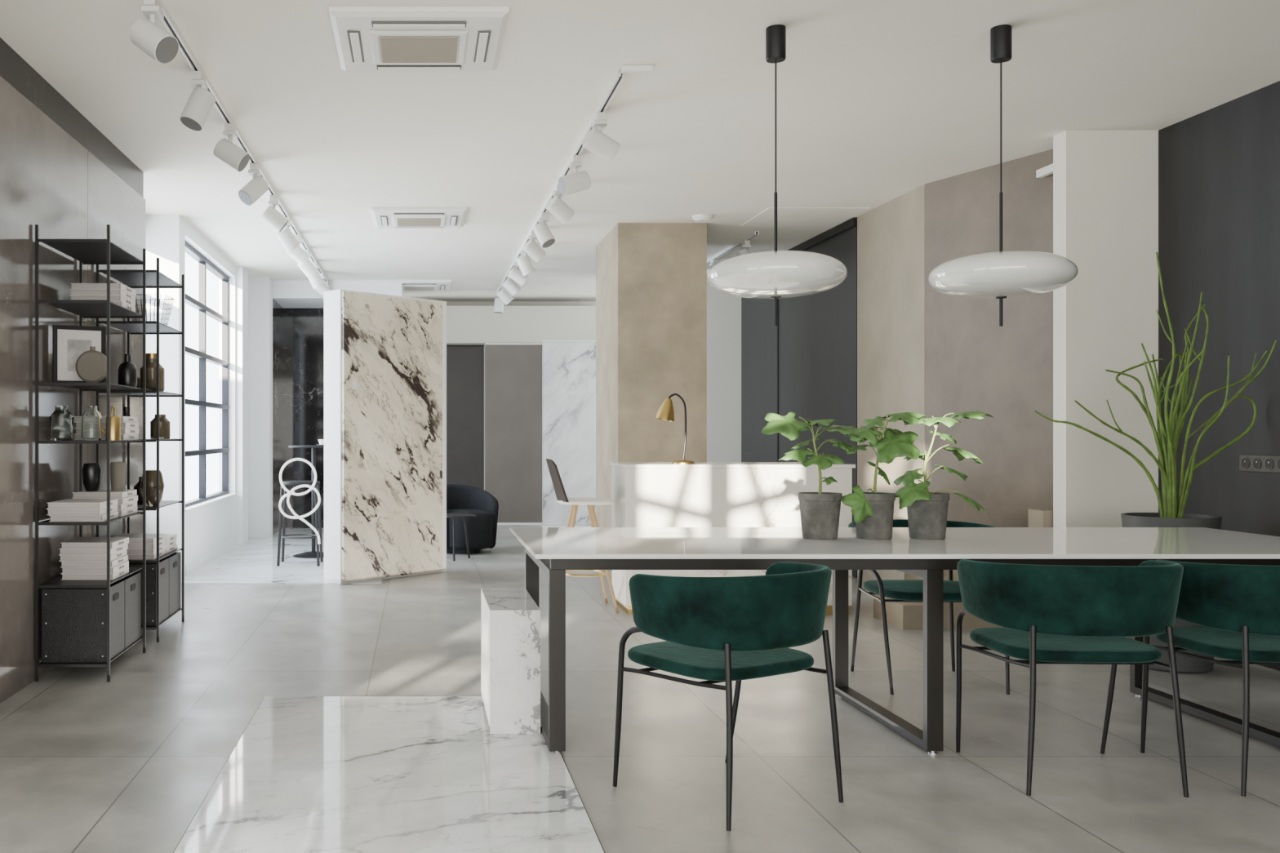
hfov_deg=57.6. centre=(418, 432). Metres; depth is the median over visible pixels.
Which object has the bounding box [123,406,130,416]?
vase
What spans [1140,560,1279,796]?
dining chair
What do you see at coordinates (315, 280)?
track spotlight
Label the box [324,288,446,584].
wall
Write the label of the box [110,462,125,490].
vase
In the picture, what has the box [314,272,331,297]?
track spotlight
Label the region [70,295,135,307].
book
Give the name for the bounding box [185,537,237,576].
baseboard
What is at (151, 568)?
storage box
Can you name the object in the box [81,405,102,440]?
glass jar
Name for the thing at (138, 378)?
vase
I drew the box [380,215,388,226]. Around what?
vent
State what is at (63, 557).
book
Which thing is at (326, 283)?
track spotlight
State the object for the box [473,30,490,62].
vent
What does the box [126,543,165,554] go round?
book
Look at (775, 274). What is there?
pendant lamp
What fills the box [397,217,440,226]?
grille
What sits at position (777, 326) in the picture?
door frame
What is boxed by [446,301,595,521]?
wall
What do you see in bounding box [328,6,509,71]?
air conditioner
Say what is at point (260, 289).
wall
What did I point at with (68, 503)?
book
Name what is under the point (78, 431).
book
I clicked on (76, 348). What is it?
print
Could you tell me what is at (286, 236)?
track spotlight
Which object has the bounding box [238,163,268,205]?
track spotlight
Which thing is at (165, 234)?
wall
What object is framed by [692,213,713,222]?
smoke detector
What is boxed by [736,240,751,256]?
track spotlight
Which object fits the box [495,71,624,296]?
track
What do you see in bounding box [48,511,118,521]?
book
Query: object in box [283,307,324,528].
wall
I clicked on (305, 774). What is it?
floor
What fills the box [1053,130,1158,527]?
wall pillar
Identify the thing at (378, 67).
vent
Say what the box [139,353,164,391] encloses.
glass jar
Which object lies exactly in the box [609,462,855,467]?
countertop
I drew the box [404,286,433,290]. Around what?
grille
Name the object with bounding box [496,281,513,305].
track spotlight
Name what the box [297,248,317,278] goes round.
track spotlight
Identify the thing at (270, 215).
track spotlight
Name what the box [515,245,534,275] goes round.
track spotlight
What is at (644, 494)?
reception desk
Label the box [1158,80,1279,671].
wall
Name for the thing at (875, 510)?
pot
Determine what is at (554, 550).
dining table
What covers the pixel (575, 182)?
track spotlight
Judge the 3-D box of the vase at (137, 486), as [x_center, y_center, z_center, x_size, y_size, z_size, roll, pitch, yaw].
[-1.700,0.351,6.950,0.110,0.160,0.110,0,0,0]
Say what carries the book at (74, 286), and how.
on the book at (73, 291)
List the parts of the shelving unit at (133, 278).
post, post, shelf, shelf, shelf, shelf, post, shelf, shelf, shelf, post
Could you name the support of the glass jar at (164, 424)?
on the shelving unit at (133, 278)
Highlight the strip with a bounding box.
[1239,454,1279,472]
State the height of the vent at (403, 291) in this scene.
0.014 m
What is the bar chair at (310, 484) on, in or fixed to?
on the floor at (255, 561)
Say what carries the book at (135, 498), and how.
on the book at (120, 507)
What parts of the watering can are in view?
handle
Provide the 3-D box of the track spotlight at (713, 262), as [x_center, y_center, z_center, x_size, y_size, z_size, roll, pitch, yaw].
[2.973,-1.605,11.402,0.161,0.268,0.134,0,0,0]
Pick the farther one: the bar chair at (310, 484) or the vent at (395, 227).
the bar chair at (310, 484)
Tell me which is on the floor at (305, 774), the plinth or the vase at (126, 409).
the plinth
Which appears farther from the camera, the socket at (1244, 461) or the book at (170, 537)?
the book at (170, 537)
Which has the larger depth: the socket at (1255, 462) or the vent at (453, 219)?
the vent at (453, 219)
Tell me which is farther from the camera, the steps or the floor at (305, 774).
the steps
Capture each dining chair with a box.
[613,561,843,831]
[848,519,1009,694]
[955,559,1188,797]
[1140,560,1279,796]
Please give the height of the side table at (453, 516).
0.422 m
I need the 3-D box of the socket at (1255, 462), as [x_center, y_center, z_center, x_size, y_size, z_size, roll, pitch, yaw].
[4.314,0.160,5.832,0.004,0.062,0.062,0,0,0]
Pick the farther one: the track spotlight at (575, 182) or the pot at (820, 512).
the track spotlight at (575, 182)
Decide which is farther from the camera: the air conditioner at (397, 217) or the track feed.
the air conditioner at (397, 217)
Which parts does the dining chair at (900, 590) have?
leg, leg, seat frame, seat, backrest, leg, leg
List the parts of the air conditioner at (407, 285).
frame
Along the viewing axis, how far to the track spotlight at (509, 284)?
12.15 m
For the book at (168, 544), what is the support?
on the book at (174, 547)
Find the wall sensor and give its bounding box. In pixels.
[1035,163,1053,177]
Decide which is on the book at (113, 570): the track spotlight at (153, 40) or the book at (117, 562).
the book at (117, 562)
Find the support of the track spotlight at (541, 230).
hanging from the track at (617, 80)
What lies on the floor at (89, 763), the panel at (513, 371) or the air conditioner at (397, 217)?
the panel at (513, 371)
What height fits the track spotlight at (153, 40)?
0.262 m
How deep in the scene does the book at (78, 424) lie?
5.84 m
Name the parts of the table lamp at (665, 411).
lamp shade, stem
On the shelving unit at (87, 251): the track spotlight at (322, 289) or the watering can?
the watering can
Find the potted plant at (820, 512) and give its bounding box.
[760,411,865,540]
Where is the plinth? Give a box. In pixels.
[480,587,540,733]
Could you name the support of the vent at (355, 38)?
attached to the air conditioner at (367, 38)
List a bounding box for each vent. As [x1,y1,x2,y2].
[346,30,364,62]
[371,21,466,27]
[376,65,461,70]
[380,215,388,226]
[393,213,444,215]
[395,226,442,228]
[401,284,435,285]
[403,290,435,291]
[440,284,445,290]
[449,215,457,226]
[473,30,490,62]
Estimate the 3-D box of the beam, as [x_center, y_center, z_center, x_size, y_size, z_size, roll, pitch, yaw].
[1.200,-1.410,15.025,2.800,0.480,0.550,0,0,0]
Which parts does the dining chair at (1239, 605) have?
leg, seat frame, seat, backrest, leg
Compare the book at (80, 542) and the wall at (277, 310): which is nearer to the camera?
the book at (80, 542)
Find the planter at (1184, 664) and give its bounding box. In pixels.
[1120,512,1222,673]
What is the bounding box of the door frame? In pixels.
[776,298,778,462]
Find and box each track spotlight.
[129,0,178,63]
[179,71,216,130]
[213,123,249,172]
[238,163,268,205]
[261,195,288,232]
[276,217,299,252]
[287,234,310,266]
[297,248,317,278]
[308,262,324,288]
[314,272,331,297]
[320,281,329,302]
[493,291,503,313]
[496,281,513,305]
[502,270,520,296]
[507,259,528,285]
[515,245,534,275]
[522,230,546,262]
[533,212,555,248]
[546,184,574,224]
[558,155,591,195]
[582,111,620,162]
[706,258,718,286]
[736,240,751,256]
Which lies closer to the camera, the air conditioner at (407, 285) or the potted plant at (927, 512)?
the potted plant at (927, 512)
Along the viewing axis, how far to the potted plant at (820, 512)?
4.75 m
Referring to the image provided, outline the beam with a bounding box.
[446,306,595,346]
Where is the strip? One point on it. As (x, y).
(1249, 463)
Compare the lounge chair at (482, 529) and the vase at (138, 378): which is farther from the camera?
the lounge chair at (482, 529)
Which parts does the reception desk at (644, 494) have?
kick plate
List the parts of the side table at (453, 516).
leg, leg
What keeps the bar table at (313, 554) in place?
on the floor at (255, 561)
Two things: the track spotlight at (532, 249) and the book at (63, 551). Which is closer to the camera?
the book at (63, 551)
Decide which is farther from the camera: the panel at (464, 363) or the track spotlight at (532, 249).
the panel at (464, 363)
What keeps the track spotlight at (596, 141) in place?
hanging from the track at (617, 80)
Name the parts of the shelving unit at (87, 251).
post, post, shelf, shelf, shelf, shelf, shelf, shelf, shelf, post, post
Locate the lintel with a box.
[185,220,235,276]
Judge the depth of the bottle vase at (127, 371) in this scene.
5.98 m
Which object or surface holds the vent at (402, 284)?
attached to the air conditioner at (407, 285)
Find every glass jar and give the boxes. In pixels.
[49,405,73,440]
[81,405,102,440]
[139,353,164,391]
[150,414,170,439]
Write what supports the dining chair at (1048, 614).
on the floor at (89, 763)
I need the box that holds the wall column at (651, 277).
[595,222,706,527]
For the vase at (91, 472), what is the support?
on the book at (100, 493)
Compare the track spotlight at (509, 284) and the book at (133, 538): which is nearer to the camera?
the book at (133, 538)
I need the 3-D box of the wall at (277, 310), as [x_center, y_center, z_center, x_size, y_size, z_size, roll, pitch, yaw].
[-1.910,-0.180,13.775,0.420,2.760,1.250,0,0,0]
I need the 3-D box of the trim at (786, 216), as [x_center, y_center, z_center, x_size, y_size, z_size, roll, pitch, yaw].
[3.150,-1.767,9.300,0.800,0.006,0.800,0,0,0]
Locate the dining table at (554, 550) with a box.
[509,527,1279,755]
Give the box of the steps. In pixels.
[873,509,1053,629]
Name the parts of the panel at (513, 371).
rail, rail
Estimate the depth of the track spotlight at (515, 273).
11.35 m
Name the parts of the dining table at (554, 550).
leg frame, leg frame, apron rail, leg frame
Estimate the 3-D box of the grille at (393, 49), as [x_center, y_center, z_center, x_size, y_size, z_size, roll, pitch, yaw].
[0.000,-1.719,5.080,0.344,0.010,0.344,0,0,0]
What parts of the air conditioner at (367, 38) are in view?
frame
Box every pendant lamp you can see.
[706,24,847,326]
[928,24,1078,326]
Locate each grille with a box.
[379,35,458,62]
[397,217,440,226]
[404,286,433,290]
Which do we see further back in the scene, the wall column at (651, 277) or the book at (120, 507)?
the wall column at (651, 277)
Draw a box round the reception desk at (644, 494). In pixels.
[609,462,855,614]
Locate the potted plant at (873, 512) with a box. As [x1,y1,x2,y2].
[840,412,925,540]
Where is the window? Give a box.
[185,241,228,506]
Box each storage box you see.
[41,580,124,662]
[119,572,141,648]
[128,558,168,626]
[164,551,181,616]
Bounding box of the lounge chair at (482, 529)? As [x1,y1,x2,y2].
[446,484,498,554]
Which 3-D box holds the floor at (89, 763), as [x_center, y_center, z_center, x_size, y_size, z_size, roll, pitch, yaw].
[0.000,1.250,6.350,12.000,0.100,19.300,0,0,0]
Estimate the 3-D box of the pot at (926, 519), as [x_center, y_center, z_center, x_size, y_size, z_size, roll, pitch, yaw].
[2.155,0.353,4.800,0.172,0.193,0.172,0,0,0]
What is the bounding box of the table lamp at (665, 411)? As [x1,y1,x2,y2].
[654,393,694,463]
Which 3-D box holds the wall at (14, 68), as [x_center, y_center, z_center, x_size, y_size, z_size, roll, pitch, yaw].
[-2.138,-0.285,5.450,0.525,2.970,4.500,0,0,0]
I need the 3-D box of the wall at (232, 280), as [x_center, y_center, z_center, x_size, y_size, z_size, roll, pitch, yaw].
[-2.035,-0.285,12.500,0.170,2.970,1.000,0,0,0]
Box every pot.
[798,492,842,540]
[853,492,895,540]
[906,492,949,540]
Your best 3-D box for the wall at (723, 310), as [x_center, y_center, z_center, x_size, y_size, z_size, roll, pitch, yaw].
[3.125,-0.285,12.855,1.550,2.970,0.190,0,0,0]
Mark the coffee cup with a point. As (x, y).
(321, 442)
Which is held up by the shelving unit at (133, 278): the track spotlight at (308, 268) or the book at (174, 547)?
the book at (174, 547)
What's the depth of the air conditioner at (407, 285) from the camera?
13.23 m
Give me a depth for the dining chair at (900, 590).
5.38 m
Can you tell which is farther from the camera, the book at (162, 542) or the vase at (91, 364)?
the book at (162, 542)
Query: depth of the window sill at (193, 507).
10.56 m
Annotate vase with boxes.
[75,346,106,382]
[81,462,102,491]
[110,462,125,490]
[117,354,137,386]
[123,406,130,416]
[133,476,142,502]
[136,377,139,387]
[140,470,164,506]
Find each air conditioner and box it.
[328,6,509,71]
[371,206,466,228]
[386,280,451,291]
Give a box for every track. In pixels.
[158,0,328,281]
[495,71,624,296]
[706,231,759,264]
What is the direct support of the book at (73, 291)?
on the book at (113, 298)
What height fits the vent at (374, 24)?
0.014 m
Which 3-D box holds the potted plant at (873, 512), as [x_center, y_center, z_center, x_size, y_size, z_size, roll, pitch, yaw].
[1.961,0.182,4.808,0.380,0.536,0.233,0,0,8]
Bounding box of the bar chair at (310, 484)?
[276,457,323,566]
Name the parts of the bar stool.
backrest, leg, leg, seat, leg, leg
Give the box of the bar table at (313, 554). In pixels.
[288,444,324,558]
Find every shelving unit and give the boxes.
[35,224,146,682]
[96,257,184,642]
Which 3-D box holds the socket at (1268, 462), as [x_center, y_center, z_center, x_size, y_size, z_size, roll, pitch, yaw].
[4.314,0.160,5.749,0.004,0.062,0.062,0,0,0]
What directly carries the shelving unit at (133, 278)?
on the floor at (89, 763)
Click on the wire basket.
(150, 299)
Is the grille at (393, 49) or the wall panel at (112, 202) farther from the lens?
the wall panel at (112, 202)
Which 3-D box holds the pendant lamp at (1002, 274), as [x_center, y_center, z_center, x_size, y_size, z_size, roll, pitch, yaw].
[2.545,-1.117,4.950,0.584,1.306,0.584,0,0,0]
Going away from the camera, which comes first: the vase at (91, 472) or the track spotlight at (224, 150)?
the vase at (91, 472)
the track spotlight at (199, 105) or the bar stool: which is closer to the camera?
the track spotlight at (199, 105)
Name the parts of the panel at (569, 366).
rail, rail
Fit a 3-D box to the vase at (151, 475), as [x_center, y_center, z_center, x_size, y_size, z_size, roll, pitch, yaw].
[-1.560,0.326,6.620,0.140,0.210,0.140,0,0,0]
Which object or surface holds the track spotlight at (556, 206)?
hanging from the track at (617, 80)
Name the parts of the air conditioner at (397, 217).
frame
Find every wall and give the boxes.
[0,37,143,197]
[145,214,185,577]
[218,266,235,537]
[248,277,272,537]
[272,298,283,535]
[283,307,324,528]
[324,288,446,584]
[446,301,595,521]
[706,280,741,462]
[857,148,1053,581]
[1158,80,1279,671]
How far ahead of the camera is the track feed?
5.45 m
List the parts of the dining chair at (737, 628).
leg, seat, seat frame, leg, backrest, leg, leg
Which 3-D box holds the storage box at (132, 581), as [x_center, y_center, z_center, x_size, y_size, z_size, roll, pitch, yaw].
[-1.666,0.935,5.978,0.318,0.355,0.334,0,0,0]
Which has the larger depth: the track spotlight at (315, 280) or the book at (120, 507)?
the track spotlight at (315, 280)
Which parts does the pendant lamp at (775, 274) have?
rod, cord, rod, lamp shade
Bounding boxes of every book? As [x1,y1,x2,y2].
[47,505,117,515]
[48,498,117,508]
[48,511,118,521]
[58,543,128,555]
[58,549,126,561]
[60,537,128,548]
[60,555,128,567]
[61,560,128,573]
[61,566,128,579]
[70,283,136,296]
[70,288,135,302]
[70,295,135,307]
[71,489,137,497]
[73,416,137,422]
[73,434,138,439]
[73,495,137,504]
[75,422,138,428]
[75,428,138,434]
[110,301,135,311]
[113,533,166,543]
[117,501,137,510]
[117,506,137,516]
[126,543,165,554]
[126,549,164,559]
[128,538,165,548]
[164,543,177,553]
[165,533,177,543]
[165,538,176,548]
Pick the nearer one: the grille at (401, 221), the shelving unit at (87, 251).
the shelving unit at (87, 251)
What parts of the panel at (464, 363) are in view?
rail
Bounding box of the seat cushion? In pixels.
[446,508,492,550]
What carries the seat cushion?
on the lounge chair at (482, 529)
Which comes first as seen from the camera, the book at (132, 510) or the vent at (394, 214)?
the book at (132, 510)
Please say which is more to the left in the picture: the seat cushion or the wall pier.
the wall pier
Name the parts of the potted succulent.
stem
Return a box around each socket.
[1240,457,1248,469]
[1251,457,1261,469]
[1263,457,1273,470]
[1275,458,1279,470]
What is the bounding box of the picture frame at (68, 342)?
[52,324,106,382]
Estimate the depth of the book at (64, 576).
5.63 m
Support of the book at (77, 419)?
on the book at (78, 424)
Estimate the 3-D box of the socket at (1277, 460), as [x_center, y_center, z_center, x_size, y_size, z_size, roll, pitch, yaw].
[4.314,0.160,5.666,0.004,0.062,0.062,0,0,0]
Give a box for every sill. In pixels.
[185,493,236,511]
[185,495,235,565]
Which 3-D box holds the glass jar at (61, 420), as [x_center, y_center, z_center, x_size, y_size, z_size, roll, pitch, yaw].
[-1.755,-0.046,5.560,0.110,0.170,0.110,0,0,0]
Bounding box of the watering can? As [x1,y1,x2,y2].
[97,404,120,439]
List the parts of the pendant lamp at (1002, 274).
rod, rod, cord, lamp shade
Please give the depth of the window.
10.70 m
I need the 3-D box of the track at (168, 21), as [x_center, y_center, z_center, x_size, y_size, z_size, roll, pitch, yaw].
[-1.070,-1.755,8.400,0.036,0.030,9.600,0,0,0]
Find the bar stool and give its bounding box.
[546,458,618,613]
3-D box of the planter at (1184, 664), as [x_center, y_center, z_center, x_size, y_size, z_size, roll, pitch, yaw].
[3.850,0.812,5.800,0.432,0.775,0.432,0,0,0]
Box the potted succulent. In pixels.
[1034,252,1277,673]
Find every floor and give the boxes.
[0,521,1279,852]
[173,696,604,852]
[181,528,382,583]
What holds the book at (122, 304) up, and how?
on the shelving unit at (87, 251)
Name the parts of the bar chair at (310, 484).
leg, leg, seat, leg, leg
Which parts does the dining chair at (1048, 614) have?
leg, leg, seat frame, seat, backrest, leg, leg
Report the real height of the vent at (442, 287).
0.014 m
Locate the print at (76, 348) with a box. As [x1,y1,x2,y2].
[67,339,91,371]
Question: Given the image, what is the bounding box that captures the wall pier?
[235,266,248,544]
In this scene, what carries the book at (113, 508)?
on the book at (103, 517)
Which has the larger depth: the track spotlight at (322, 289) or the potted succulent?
the track spotlight at (322, 289)
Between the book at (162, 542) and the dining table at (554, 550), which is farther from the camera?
the book at (162, 542)
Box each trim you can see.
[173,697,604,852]
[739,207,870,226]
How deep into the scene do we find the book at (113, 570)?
5.63 m
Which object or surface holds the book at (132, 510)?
on the shelving unit at (87, 251)
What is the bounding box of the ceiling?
[0,0,1279,301]
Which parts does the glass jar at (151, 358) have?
lid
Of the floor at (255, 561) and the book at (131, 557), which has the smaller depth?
the book at (131, 557)
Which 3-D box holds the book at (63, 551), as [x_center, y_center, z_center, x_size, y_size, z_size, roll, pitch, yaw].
[-1.659,0.594,5.780,0.260,0.030,0.300,0,0,2]
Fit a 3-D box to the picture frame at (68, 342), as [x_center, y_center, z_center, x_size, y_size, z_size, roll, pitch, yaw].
[-1.725,-0.391,5.749,0.260,0.300,0.020,0,0,-28]
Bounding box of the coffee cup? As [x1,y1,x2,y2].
[317,439,324,445]
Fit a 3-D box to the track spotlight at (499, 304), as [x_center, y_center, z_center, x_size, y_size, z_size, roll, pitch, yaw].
[0.989,-1.609,14.000,0.135,0.260,0.120,0,0,0]
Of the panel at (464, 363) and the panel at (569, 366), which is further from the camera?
the panel at (464, 363)
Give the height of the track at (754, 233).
0.030 m
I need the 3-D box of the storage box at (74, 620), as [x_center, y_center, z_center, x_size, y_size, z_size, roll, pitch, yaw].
[-1.666,0.935,5.638,0.318,0.355,0.334,0,0,0]
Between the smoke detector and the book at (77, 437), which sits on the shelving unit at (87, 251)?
the book at (77, 437)
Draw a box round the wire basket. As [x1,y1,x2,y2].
[131,293,174,324]
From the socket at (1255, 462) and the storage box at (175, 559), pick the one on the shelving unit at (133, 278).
the storage box at (175, 559)
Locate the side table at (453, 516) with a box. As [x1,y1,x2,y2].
[446,513,475,561]
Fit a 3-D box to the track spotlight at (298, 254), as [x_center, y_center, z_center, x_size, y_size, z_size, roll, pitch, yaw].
[-1.063,-1.607,10.002,0.204,0.265,0.127,0,0,-13]
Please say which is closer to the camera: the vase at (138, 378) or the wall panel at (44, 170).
the wall panel at (44, 170)
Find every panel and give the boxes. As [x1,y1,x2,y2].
[0,75,88,703]
[88,151,145,537]
[446,345,484,489]
[484,342,542,524]
[542,340,595,527]
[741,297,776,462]
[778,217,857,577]
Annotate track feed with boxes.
[618,65,653,76]
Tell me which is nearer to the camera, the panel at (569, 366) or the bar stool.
the bar stool
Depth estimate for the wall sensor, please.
7.02 m
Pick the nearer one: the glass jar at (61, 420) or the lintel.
the glass jar at (61, 420)
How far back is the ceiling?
6.15 m
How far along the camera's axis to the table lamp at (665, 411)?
7.59 m
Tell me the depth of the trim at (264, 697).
3.72 m
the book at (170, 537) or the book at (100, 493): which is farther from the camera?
the book at (170, 537)
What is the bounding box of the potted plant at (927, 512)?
[893,411,993,540]
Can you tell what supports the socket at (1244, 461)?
attached to the strip
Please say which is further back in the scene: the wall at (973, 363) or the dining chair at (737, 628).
the wall at (973, 363)

